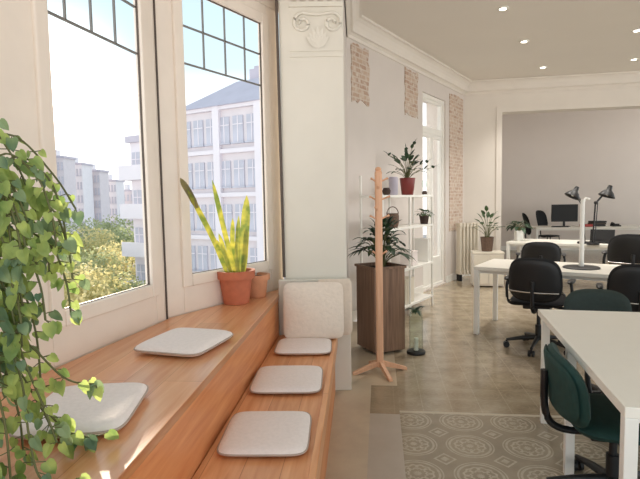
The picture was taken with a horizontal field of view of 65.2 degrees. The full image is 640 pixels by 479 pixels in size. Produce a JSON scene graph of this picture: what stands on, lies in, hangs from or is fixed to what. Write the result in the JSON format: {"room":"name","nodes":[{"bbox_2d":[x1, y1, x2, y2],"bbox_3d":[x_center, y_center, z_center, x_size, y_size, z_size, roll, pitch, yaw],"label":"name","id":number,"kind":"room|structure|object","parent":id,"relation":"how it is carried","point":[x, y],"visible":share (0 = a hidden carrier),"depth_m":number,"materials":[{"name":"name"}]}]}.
{"room":"open-plan office","nodes":[
{"label":"open-plan office","id":0,"kind":"room"},
{"bbox_2d":[0,0,279,391],"bbox_3d":[-1.339,-0.431,1.614,0.442,3.600,5.458,0,5,18],"label":"wall","id":1,"kind":"structure","parent":0,"point":[269,3],"depth_m":3.33,"materials":[{"name":"paint"}]},
{"bbox_2d":[0,0,164,376],"bbox_3d":[-1.130,-0.570,2.449,0.088,2.220,1.133,0,5,14],"label":"window","id":2,"kind":"structure","parent":1,"relation":"in","point":[26,96],"depth_m":2.27,"materials":[{"name":"paint"}]},
{"bbox_2d":[152,0,167,319],"bbox_3d":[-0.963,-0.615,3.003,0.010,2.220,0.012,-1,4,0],"label":"trim","id":3,"kind":"structure","parent":1,"relation":"attached to","point":[154,13],"depth_m":3.01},
{"bbox_2d":[155,0,283,317],"bbox_3d":[-0.664,-0.664,3.563,0.088,2.220,1.226,2,5,32],"label":"window","id":4,"kind":"structure","parent":1,"relation":"in","point":[187,291],"depth_m":3.23,"materials":[{"name":"paint"}]},
{"bbox_2d":[278,0,346,278],"bbox_3d":[-0.059,-0.638,4.004,0.504,3.600,0.473,-1,4,0],"label":"pillar","id":5,"kind":"structure","parent":0,"point":[311,37],"depth_m":3.81,"materials":[{"name":"paint"}]},
{"bbox_2d":[275,0,285,276],"bbox_3d":[-0.309,-1.056,3.782,0.034,2.705,0.022,-1,4,0],"label":"window frame","id":6,"kind":"structure","parent":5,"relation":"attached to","point":[276,1],"depth_m":3.80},
{"bbox_2d":[343,0,349,277],"bbox_3d":[0.068,-0.720,5.030,0.400,3.600,1.896,-1,4,4],"label":"wall","id":7,"kind":"structure","parent":0,"point":[344,7],"depth_m":4.97,"materials":[{"name":"paint"}]},
{"bbox_2d":[346,22,463,310],"bbox_3d":[1.435,-0.961,7.838,0.350,3.600,4.480,2,5,34],"label":"wall","id":8,"kind":"structure","parent":0,"point":[377,128],"depth_m":6.80,"materials":[{"name":"paint"}]},
{"bbox_2d":[350,43,369,106],"bbox_3d":[0.492,-1.999,6.083,0.017,0.704,0.454,2,5,34],"label":"brick patch","id":9,"kind":"object","parent":8,"relation":"attached to","point":[360,69],"visible":1,"depth_m":6.05,"materials":[{"name":"beige brick"}]},
{"bbox_2d":[352,273,463,320],"bbox_3d":[1.566,0.786,7.795,0.015,0.120,4.160,2,5,34],"label":"baseboard","id":10,"kind":"structure","parent":8,"relation":"attached to","point":[449,278],"depth_m":7.81,"materials":[{"name":"white paint"}]},
{"bbox_2d":[404,67,417,118],"bbox_3d":[1.337,-2.137,7.316,0.016,0.679,0.478,2,5,34],"label":"brick patch","id":11,"kind":"object","parent":8,"relation":"attached to","point":[410,79],"visible":1,"depth_m":7.29,"materials":[{"name":"beige brick"}]},
{"bbox_2d":[423,93,443,289],"bbox_3d":[1.820,-0.767,8.235,0.110,3.100,1.000,2,5,34],"label":"door","id":12,"kind":"structure","parent":8,"relation":"in","point":[437,134],"depth_m":8.47,"materials":[{"name":"white paint"}]},
{"bbox_2d":[449,94,462,231],"bbox_3d":[2.444,-1.358,8.980,0.016,2.407,0.706,2,5,34],"label":"brick patch","id":13,"kind":"object","parent":8,"relation":"attached to","point":[455,103],"visible":0.87,"depth_m":8.94,"materials":[{"name":"beige brick"}]},
{"bbox_2d":[325,250,639,478],"bbox_3d":[4.503,0.979,7.015,10.750,0.250,17.200,-1,4,7],"label":"floor","id":14,"kind":"structure","parent":0,"point":[468,407],"depth_m":3.58,"materials":[{"name":"tile"}]},
{"bbox_2d":[0,289,278,478],"bbox_3d":[-0.724,0.988,1.545,1.178,0.760,5.188,0,5,14],"label":"window ledge","id":15,"kind":"object","parent":14,"relation":"on","point":[187,403],"visible":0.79,"depth_m":2.05,"materials":[{"name":"brown wood"}]},
{"bbox_2d":[0,118,118,478],"bbox_3d":[-0.849,0.068,1.252,0.594,1.186,0.358,-3,5,-22],"label":"trailing plant","id":16,"kind":"object","parent":15,"relation":"on","point":[18,259],"visible":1,"depth_m":1.28,"materials":[{"name":"green plant"}]},
{"bbox_2d":[9,382,148,439],"bbox_3d":[-0.790,0.569,1.691,0.348,0.052,0.408,-1,4,-6],"label":"seat pad","id":17,"kind":"object","parent":15,"relation":"on","point":[119,402],"visible":0.57,"depth_m":1.64,"materials":[{"name":"fabric"}]},
{"bbox_2d":[133,328,233,356],"bbox_3d":[-0.667,0.505,2.488,0.373,0.052,0.408,0,5,17],"label":"seat pad","id":18,"kind":"object","parent":15,"relation":"on","point":[180,342],"visible":1,"depth_m":2.39,"materials":[{"name":"fabric"}]},
{"bbox_2d":[180,178,254,304],"bbox_3d":[-0.632,0.039,3.291,0.277,0.860,0.723,0,4,8],"label":"snake plant","id":19,"kind":"object","parent":15,"relation":"on","point":[235,285],"visible":0.96,"depth_m":3.46,"materials":[{"name":"green plant"}]},
{"bbox_2d":[250,272,269,297],"bbox_3d":[-0.479,0.345,3.767,0.210,0.170,0.210,-1,4,0],"label":"plant pot","id":20,"kind":"object","parent":15,"relation":"on","point":[259,283],"visible":0.58,"depth_m":3.70,"materials":[{"name":"ceramic"}]},
{"bbox_2d":[192,335,337,478],"bbox_3d":[-0.279,1.130,1.528,0.487,0.462,4.725,-1,4,4],"label":"bench","id":21,"kind":"object","parent":14,"relation":"on","point":[312,464],"visible":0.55,"depth_m":2.34,"materials":[{"name":"brown wood"}]},
{"bbox_2d":[217,411,311,456],"bbox_3d":[-0.230,0.838,2.180,0.378,0.040,0.418,-1,4,2],"label":"seat pad","id":22,"kind":"object","parent":21,"relation":"on","point":[247,433],"visible":1,"depth_m":2.11,"materials":[{"name":"fabric"}]},
{"bbox_2d":[249,365,322,393],"bbox_3d":[-0.181,0.787,2.829,0.393,0.040,0.428,-1,4,2],"label":"seat pad","id":23,"kind":"object","parent":21,"relation":"on","point":[284,379],"visible":1,"depth_m":2.76,"materials":[{"name":"fabric"}]},
{"bbox_2d":[274,338,331,354],"bbox_3d":[-0.112,0.738,3.462,0.388,0.040,0.358,-1,4,2],"label":"seat pad","id":24,"kind":"object","parent":21,"relation":"on","point":[287,346],"visible":1,"depth_m":3.39,"materials":[{"name":"fabric"}]},
{"bbox_2d":[283,282,343,338],"bbox_3d":[-0.048,0.516,3.646,0.440,0.404,0.147,-1,4,2],"label":"throw cushion","id":25,"kind":"object","parent":24,"relation":"on","point":[310,309],"visible":0.98,"depth_m":3.61,"materials":[{"name":"beige fabric"}]},
{"bbox_2d":[317,279,352,334],"bbox_3d":[0.108,0.508,3.755,0.269,0.424,0.069,-2,4,-7],"label":"throw cushion","id":26,"kind":"object","parent":21,"relation":"on","point":[346,283],"visible":0.41,"depth_m":3.74,"materials":[{"name":"beige fabric"}]},
{"bbox_2d":[278,278,351,389],"bbox_3d":[-0.035,0.740,3.886,0.552,0.870,0.065,-1,4,0],"label":"board","id":27,"kind":"object","parent":14,"relation":"on","point":[343,380],"visible":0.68,"depth_m":3.87,"materials":[{"name":"paint"}]},
{"bbox_2d":[352,167,406,381],"bbox_3d":[0.499,0.266,4.218,0.367,1.744,0.367,2,5,31],"label":"coat stand","id":28,"kind":"object","parent":14,"relation":"on","point":[379,362],"visible":1,"depth_m":4.20,"materials":[{"name":"brown wood"}]},
{"bbox_2d":[354,261,406,353],"bbox_3d":[0.595,0.653,4.928,0.367,0.820,0.390,-3,5,-23],"label":"planter box","id":29,"kind":"object","parent":14,"relation":"on","point":[393,273],"visible":0.82,"depth_m":4.79,"materials":[{"name":"brown wood"}]},
{"bbox_2d":[347,216,416,266],"bbox_3d":[0.586,0.023,4.885,0.675,0.501,0.676,-1,4,0],"label":"peace lily","id":30,"kind":"object","parent":29,"relation":"on","point":[386,222],"visible":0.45,"depth_m":4.82,"materials":[{"name":"green plant"}]},
{"bbox_2d":[359,176,432,315],"bbox_3d":[1.007,0.091,6.327,0.300,1.750,1.500,2,5,34],"label":"shelf unit","id":31,"kind":"object","parent":14,"relation":"on","point":[418,297],"visible":0.56,"depth_m":6.32,"materials":[{"name":"white paint"}]},
{"bbox_2d":[382,188,390,194],"bbox_3d":[0.774,-0.560,5.827,0.100,0.085,0.100,-1,4,0],"label":"bowl","id":32,"kind":"object","parent":31,"relation":"on","point":[386,191],"visible":0.91,"depth_m":5.79,"materials":[{"name":"ceramic"}]},
{"bbox_2d":[386,206,398,227],"bbox_3d":[0.882,-0.275,6.071,0.156,0.255,0.156,-1,4,0],"label":"basket","id":33,"kind":"object","parent":31,"relation":"on","point":[387,213],"visible":0.73,"depth_m":6.02,"materials":[{"name":"brown wicker"}]},
{"bbox_2d":[389,177,397,194],"bbox_3d":[0.891,-0.648,6.065,0.116,0.220,0.116,-1,4,0],"label":"vase","id":34,"kind":"object","parent":31,"relation":"on","point":[393,181],"visible":0.88,"depth_m":6.02,"materials":[{"name":"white ceramic"}]},
{"bbox_2d":[400,250,417,265],"bbox_3d":[1.162,0.239,6.544,0.188,0.188,0.168,2,5,34],"label":"storage box","id":35,"kind":"object","parent":31,"relation":"on","point":[403,260],"visible":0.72,"depth_m":6.49,"materials":[{"name":"plastic"}]},
{"bbox_2d":[405,276,414,303],"bbox_3d":[1.067,0.646,6.424,0.208,0.318,0.268,2,5,34],"label":"storage box","id":36,"kind":"object","parent":31,"relation":"on","point":[406,277],"visible":0.44,"depth_m":6.33,"materials":[{"name":"plastic"}]},
{"bbox_2d":[384,140,438,194],"bbox_3d":[1.139,-0.939,6.412,0.616,0.737,0.620,3,6,44],"label":"potted plant","id":37,"kind":"object","parent":31,"relation":"on","point":[407,184],"visible":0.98,"depth_m":6.40,"materials":[{"name":"green plant"}]},
{"bbox_2d":[414,238,429,261],"bbox_3d":[1.411,0.141,6.904,0.208,0.318,0.078,2,5,34],"label":"storage box","id":38,"kind":"object","parent":31,"relation":"on","point":[422,245],"visible":0.86,"depth_m":6.86,"materials":[{"name":"white paint"}]},
{"bbox_2d":[416,209,434,223],"bbox_3d":[1.431,-0.318,6.809,0.273,0.209,0.310,-5,6,-40],"label":"potted plant","id":39,"kind":"object","parent":31,"relation":"on","point":[424,218],"visible":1,"depth_m":6.79,"materials":[{"name":"green plant"}]},
{"bbox_2d":[403,306,425,355],"bbox_3d":[0.919,0.864,4.774,0.188,0.451,0.180,-4,5,-31],"label":"glass vase","id":40,"kind":"object","parent":14,"relation":"on","point":[415,351],"visible":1,"depth_m":4.76,"materials":[{"name":"glass"}]},
{"bbox_2d":[414,337,417,350],"bbox_3d":[0.918,0.997,4.782,0.044,0.122,0.044,-1,4,0],"label":"candle","id":41,"kind":"object","parent":40,"relation":"on","point":[415,338],"depth_m":4.76,"materials":[{"name":"wax"}]},
{"bbox_2d":[455,223,479,280],"bbox_3d":[2.644,0.220,8.967,0.395,1.030,0.150,-2,5,-17],"label":"radiator","id":42,"kind":"object","parent":14,"relation":"on","point":[467,236],"visible":0.82,"depth_m":8.91,"materials":[{"name":"metal"}]},
{"bbox_2d":[470,250,504,285],"bbox_3d":[2.807,0.476,8.403,0.500,0.560,0.425,0,4,10],"label":"base cabinet","id":43,"kind":"object","parent":14,"relation":"on","point":[478,257],"visible":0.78,"depth_m":8.23,"materials":[{"name":"paint"}]},
{"bbox_2d":[472,206,504,251],"bbox_3d":[2.805,-0.188,8.367,0.594,0.769,0.649,-1,4,0],"label":"potted plant","id":44,"kind":"object","parent":43,"relation":"on","point":[486,241],"visible":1,"depth_m":8.32,"materials":[{"name":"green plant"}]},
{"bbox_2d":[522,213,530,238],"bbox_3d":[4.878,-0.048,11.345,0.552,1.122,0.442,0,4,9],"label":"chair","id":45,"kind":"object","parent":14,"relation":"on","point":[525,218],"visible":0.32,"depth_m":11.26,"materials":[{"name":"black fabric"}]},
{"bbox_2d":[503,257,575,356],"bbox_3d":[2.096,0.606,4.803,0.623,0.920,0.604,2,5,34],"label":"office chair","id":46,"kind":"object","parent":14,"relation":"on","point":[535,284],"visible":0.93,"depth_m":4.59,"materials":[{"name":"black fabric"}]},
{"bbox_2d":[516,242,565,295],"bbox_3d":[3.296,0.424,7.483,0.698,0.828,0.664,1,5,23],"label":"office chair","id":47,"kind":"object","parent":14,"relation":"on","point":[546,250],"visible":0.35,"depth_m":7.18,"materials":[{"name":"black fabric"}]},
{"bbox_2d":[473,259,618,334],"bbox_3d":[2.910,0.664,5.024,2.500,0.740,0.800,2,5,34],"label":"desk","id":48,"kind":"object","parent":14,"relation":"on","point":[495,267],"visible":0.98,"depth_m":5.36,"materials":[{"name":"laminate"}]},
{"bbox_2d":[562,197,600,269],"bbox_3d":[2.664,-0.069,5.083,0.350,0.720,0.350,-1,4,0],"label":"desk lamp","id":49,"kind":"object","parent":48,"relation":"on","point":[580,266],"visible":1,"depth_m":5.07,"materials":[{"name":"white plastic"}]},
{"bbox_2d":[536,210,560,250],"bbox_3d":[5.942,-0.201,13.078,0.442,1.122,0.552,-3,5,-29],"label":"chair","id":50,"kind":"object","parent":14,"relation":"on","point":[541,217],"visible":0.76,"depth_m":13.22,"materials":[{"name":"black plastic"}]},
{"bbox_2d":[506,239,607,285],"bbox_3d":[4.304,0.413,7.964,2.400,0.740,0.800,2,5,34],"label":"desk","id":51,"kind":"object","parent":14,"relation":"on","point":[561,243],"visible":0.33,"depth_m":8.18,"materials":[{"name":"laminate"}]},
{"bbox_2d":[506,220,532,240],"bbox_3d":[3.382,-0.156,8.486,0.443,0.347,0.550,1,5,21],"label":"potted plant","id":52,"kind":"object","parent":51,"relation":"on","point":[519,232],"visible":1,"depth_m":8.44,"materials":[{"name":"green plant"}]},
{"bbox_2d":[565,186,588,243],"bbox_3d":[3.973,-0.379,7.719,0.383,0.888,0.236,-1,4,0],"label":"desk lamp","id":53,"kind":"object","parent":51,"relation":"on","point":[573,194],"visible":0.7,"depth_m":7.67,"materials":[{"name":"black plastic"}]},
{"bbox_2d":[586,185,614,244],"bbox_3d":[4.208,-0.368,7.500,0.388,0.892,0.236,-1,4,0],"label":"desk lamp","id":54,"kind":"object","parent":51,"relation":"on","point":[608,193],"visible":1,"depth_m":7.48,"materials":[{"name":"black metal"}]},
{"bbox_2d":[589,229,614,243],"bbox_3d":[4.410,-0.049,7.829,0.340,0.197,0.305,2,5,34],"label":"laptop","id":55,"kind":"object","parent":51,"relation":"on","point":[602,236],"visible":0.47,"depth_m":7.91,"materials":[{"name":"black plastic"}]},
{"bbox_2d":[529,225,639,238],"bbox_3d":[6.749,0.044,12.174,3.000,0.740,0.800,0,4,10],"label":"desk","id":56,"kind":"object","parent":14,"relation":"on","point":[572,227],"visible":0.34,"depth_m":11.91,"materials":[{"name":"laminate"}]},
{"bbox_2d":[551,204,577,226],"bbox_3d":[5.974,-0.587,12.219,0.600,0.540,0.160,0,4,10],"label":"monitor","id":57,"kind":"object","parent":56,"relation":"on","point":[563,213],"visible":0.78,"depth_m":12.19,"materials":[{"name":"black plastic"}]},
{"bbox_2d":[588,221,606,225],"bbox_3d":[6.771,-0.394,12.213,0.353,0.122,0.286,-1,4,6],"label":"stack","id":58,"kind":"object","parent":56,"relation":"on","point":[599,223],"visible":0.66,"depth_m":12.09,"materials":[{"name":"black plastic"}]},
{"bbox_2d":[538,309,639,478],"bbox_3d":[2.122,0.886,2.320,1.800,0.740,1.590,0,5,13],"label":"desk","id":59,"kind":"object","parent":14,"relation":"on","point":[606,344],"visible":0.79,"depth_m":2.42,"materials":[{"name":"laminate"}]},
{"bbox_2d":[540,342,639,478],"bbox_3d":[1.371,0.898,2.385,0.604,0.735,0.623,0,5,13],"label":"chair","id":60,"kind":"object","parent":14,"relation":"on","point":[594,416],"visible":0.75,"depth_m":2.32,"materials":[{"name":"green fabric"}]},
{"bbox_2d":[563,289,631,393],"bbox_3d":[1.950,0.775,3.418,0.623,0.800,0.604,0,4,11],"label":"chair","id":61,"kind":"object","parent":14,"relation":"on","point":[581,299],"visible":0.28,"depth_m":3.59,"materials":[{"name":"green fabric"}]},
{"bbox_2d":[596,264,639,311],"bbox_3d":[2.699,0.636,4.262,0.623,0.920,0.604,1,5,27],"label":"office chair","id":62,"kind":"object","parent":14,"relation":"on","point":[624,279],"visible":0.34,"depth_m":4.05,"materials":[{"name":"black fabric"}]},
{"bbox_2d":[601,234,639,264],"bbox_3d":[3.918,0.420,6.184,0.778,1.012,0.694,3,6,40],"label":"office chair","id":63,"kind":"object","parent":14,"relation":"on","point":[622,249],"visible":0.44,"depth_m":5.99,"materials":[{"name":"black fabric"}]},
{"bbox_2d":[345,0,639,79],"bbox_3d":[3.698,-2.610,3.980,11.512,0.200,10.526,-1,4,0],"label":"ceiling","id":64,"kind":"structure","parent":0,"point":[479,40],"depth_m":6.47,"materials":[{"name":"paint"}]},
{"bbox_2d":[497,6,508,10],"bbox_3d":[2.062,-2.600,5.632,0.124,0.014,0.124,-1,4,0],"label":"recessed light","id":65,"kind":"object","parent":64,"relation":"in","point":[502,8],"visible":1,"depth_m":5.61,"materials":[{"name":"white paint"}]},
{"bbox_2d":[464,87,639,249],"bbox_3d":[6.168,-1.327,8.887,7.000,4.000,0.300,0,4,10],"label":"wall","id":66,"kind":"structure","parent":0,"point":[479,110],"depth_m":9.25,"materials":[{"name":"paint"}]},
{"bbox_2d":[345,0,639,95],"bbox_3d":[4.122,-2.682,7.674,10.254,0.240,4.045,-3,5,-23],"label":"crown molding","id":67,"kind":"structure","parent":66,"relation":"attached to","point":[362,28],"depth_m":8.33,"materials":[{"name":"paint"}]},
{"bbox_2d":[495,100,639,249],"bbox_3d":[6.034,-0.880,8.784,5.630,3.130,0.020,0,4,10],"label":"trim","id":68,"kind":"structure","parent":66,"relation":"attached to","point":[499,110],"depth_m":9.14,"materials":[{"name":"paint"}]},
{"bbox_2d":[501,109,639,245],"bbox_3d":[7.615,-1.711,13.539,8.200,4.000,0.200,0,4,10],"label":"wall","id":69,"kind":"structure","parent":0,"point":[545,156],"depth_m":13.56,"materials":[{"name":"white paint"}]},
{"bbox_2d":[501,246,604,249],"bbox_3d":[7.730,0.231,13.565,8.000,0.120,0.015,0,4,10],"label":"baseboard","id":70,"kind":"structure","parent":69,"relation":"attached to","point":[502,247],"depth_m":13.76,"materials":[{"name":"white paint"}]},
{"label":"outside","id":71,"kind":"structure","parent":0,"visible":0},
{"bbox_3d":[-19.849,8.582,137.036,280.000,0.500,248.000,-1,4,0],"label":"ground","id":72,"kind":"structure","parent":71,"visible":0},
{"bbox_2d":[56,150,78,233],"bbox_3d":[-57.521,-4.543,112.364,4.341,30.810,5.500,-1,4,1],"label":"apartment building","id":73,"kind":"structure","parent":72,"relation":"on","point":[66,174],"depth_m":110.73,"materials":[{"name":"concrete"}]},
{"bbox_2d":[63,252,90,297],"bbox_3d":[-18.583,8.265,34.005,6.516,15.916,5.625,-5,6,-43],"label":"street tree","id":74,"kind":"object","parent":72,"relation":"on","point":[72,259],"visible":0.04,"depth_m":34.30,"materials":[{"name":"green plant"}]},
{"bbox_2d":[66,237,97,269],"bbox_3d":[-28.701,6.844,57.344,8.197,15.529,7.425,-1,4,3],"label":"street tree","id":75,"kind":"object","parent":72,"relation":"on","point":[81,249],"visible":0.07,"depth_m":57.09,"materials":[{"name":"green plant"}]},
{"bbox_2d":[75,157,94,243],"bbox_3d":[-57.335,-4.712,120.375,4.392,29.910,5.500,-1,4,1],"label":"apartment building","id":76,"kind":"structure","parent":72,"relation":"on","point":[84,179],"depth_m":118.47,"materials":[{"name":"concrete"}]},
{"bbox_2d":[62,217,110,249],"bbox_3d":[-35.713,4.876,76.927,7.735,16.697,8.960,-5,6,-40],"label":"street tree","id":77,"kind":"object","parent":72,"relation":"on","point":[94,220],"visible":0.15,"depth_m":76.57,"materials":[{"name":"green plant"}]},
{"bbox_2d":[63,262,127,306],"bbox_3d":[-14.536,8.875,30.721,5.862,15.060,6.471,-1,4,0],"label":"street tree","id":78,"kind":"object","parent":72,"relation":"on","point":[80,297],"visible":0.1,"depth_m":30.19,"materials":[{"name":"yellow plant"}]},
{"bbox_2d":[68,225,123,274],"bbox_3d":[-27.216,6.309,59.906,7.738,16.149,6.680,0,5,19],"label":"street tree","id":79,"kind":"object","parent":72,"relation":"on","point":[102,240],"visible":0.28,"depth_m":58.86,"materials":[{"name":"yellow plant"}]},
{"bbox_2d":[62,246,131,297],"bbox_3d":[-20.368,8.019,44.154,7.334,14.913,6.643,-3,5,-28],"label":"street tree","id":80,"kind":"object","parent":72,"relation":"on","point":[101,258],"visible":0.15,"depth_m":43.94,"materials":[{"name":"green plant"}]},
{"bbox_2d":[64,260,133,301],"bbox_3d":[-14.955,8.752,34.167,5.274,14.792,6.109,0,5,15],"label":"street tree","id":81,"kind":"object","parent":72,"relation":"on","point":[114,265],"visible":0.11,"depth_m":32.93,"materials":[{"name":"yellow plant"}]},
{"bbox_2d":[92,164,110,234],"bbox_3d":[-55.901,-4.573,126.406,4.349,28.654,5.500,-1,4,1],"label":"apartment building","id":82,"kind":"structure","parent":72,"relation":"on","point":[100,177],"depth_m":123.94,"materials":[{"name":"concrete"}]},
{"bbox_2d":[90,214,133,245],"bbox_3d":[-34.433,4.032,84.821,8.988,17.122,9.922,-3,5,-25],"label":"street tree","id":83,"kind":"object","parent":72,"relation":"on","point":[108,225],"visible":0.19,"depth_m":83.66,"materials":[{"name":"green plant"}]},
{"bbox_2d":[90,223,134,273],"bbox_3d":[-26.214,5.856,66.029,8.628,16.077,7.815,2,5,34],"label":"street tree","id":84,"kind":"object","parent":72,"relation":"on","point":[121,235],"visible":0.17,"depth_m":64.78,"materials":[{"name":"green plant"}]},
{"bbox_2d":[90,239,135,281],"bbox_3d":[-18.944,7.523,48.482,6.720,15.186,5.801,-2,5,-12],"label":"street tree","id":85,"kind":"object","parent":72,"relation":"on","point":[130,260],"visible":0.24,"depth_m":47.36,"materials":[{"name":"yellow plant"}]},
{"bbox_2d":[108,174,127,266],"bbox_3d":[-55.137,-4.148,134.463,4.341,26.542,5.500,-1,4,1],"label":"apartment building","id":86,"kind":"structure","parent":72,"relation":"on","point":[116,188],"depth_m":131.74,"materials":[{"name":"concrete"}]},
{"bbox_2d":[90,271,145,298],"bbox_3d":[-12.791,9.073,34.016,4.494,14.097,4.961,2,5,31],"label":"street tree","id":87,"kind":"object","parent":72,"relation":"on","point":[136,284],"visible":0.12,"depth_m":33.11,"materials":[{"name":"green plant"}]},
{"bbox_2d":[124,184,133,266],"bbox_3d":[-53.308,-3.581,142.517,5.932,24.110,5.500,-1,4,1],"label":"apartment building","id":88,"kind":"structure","parent":72,"relation":"on","point":[127,191],"depth_m":139.48,"materials":[{"name":"concrete"}]},
{"bbox_2d":[118,135,145,286],"bbox_3d":[-10.327,2.810,42.382,4.900,25.200,11.300,2,5,30],"label":"apartment building","id":89,"kind":"structure","parent":72,"relation":"on","point":[132,172],"depth_m":38.24,"materials":[{"name":"concrete"}]},
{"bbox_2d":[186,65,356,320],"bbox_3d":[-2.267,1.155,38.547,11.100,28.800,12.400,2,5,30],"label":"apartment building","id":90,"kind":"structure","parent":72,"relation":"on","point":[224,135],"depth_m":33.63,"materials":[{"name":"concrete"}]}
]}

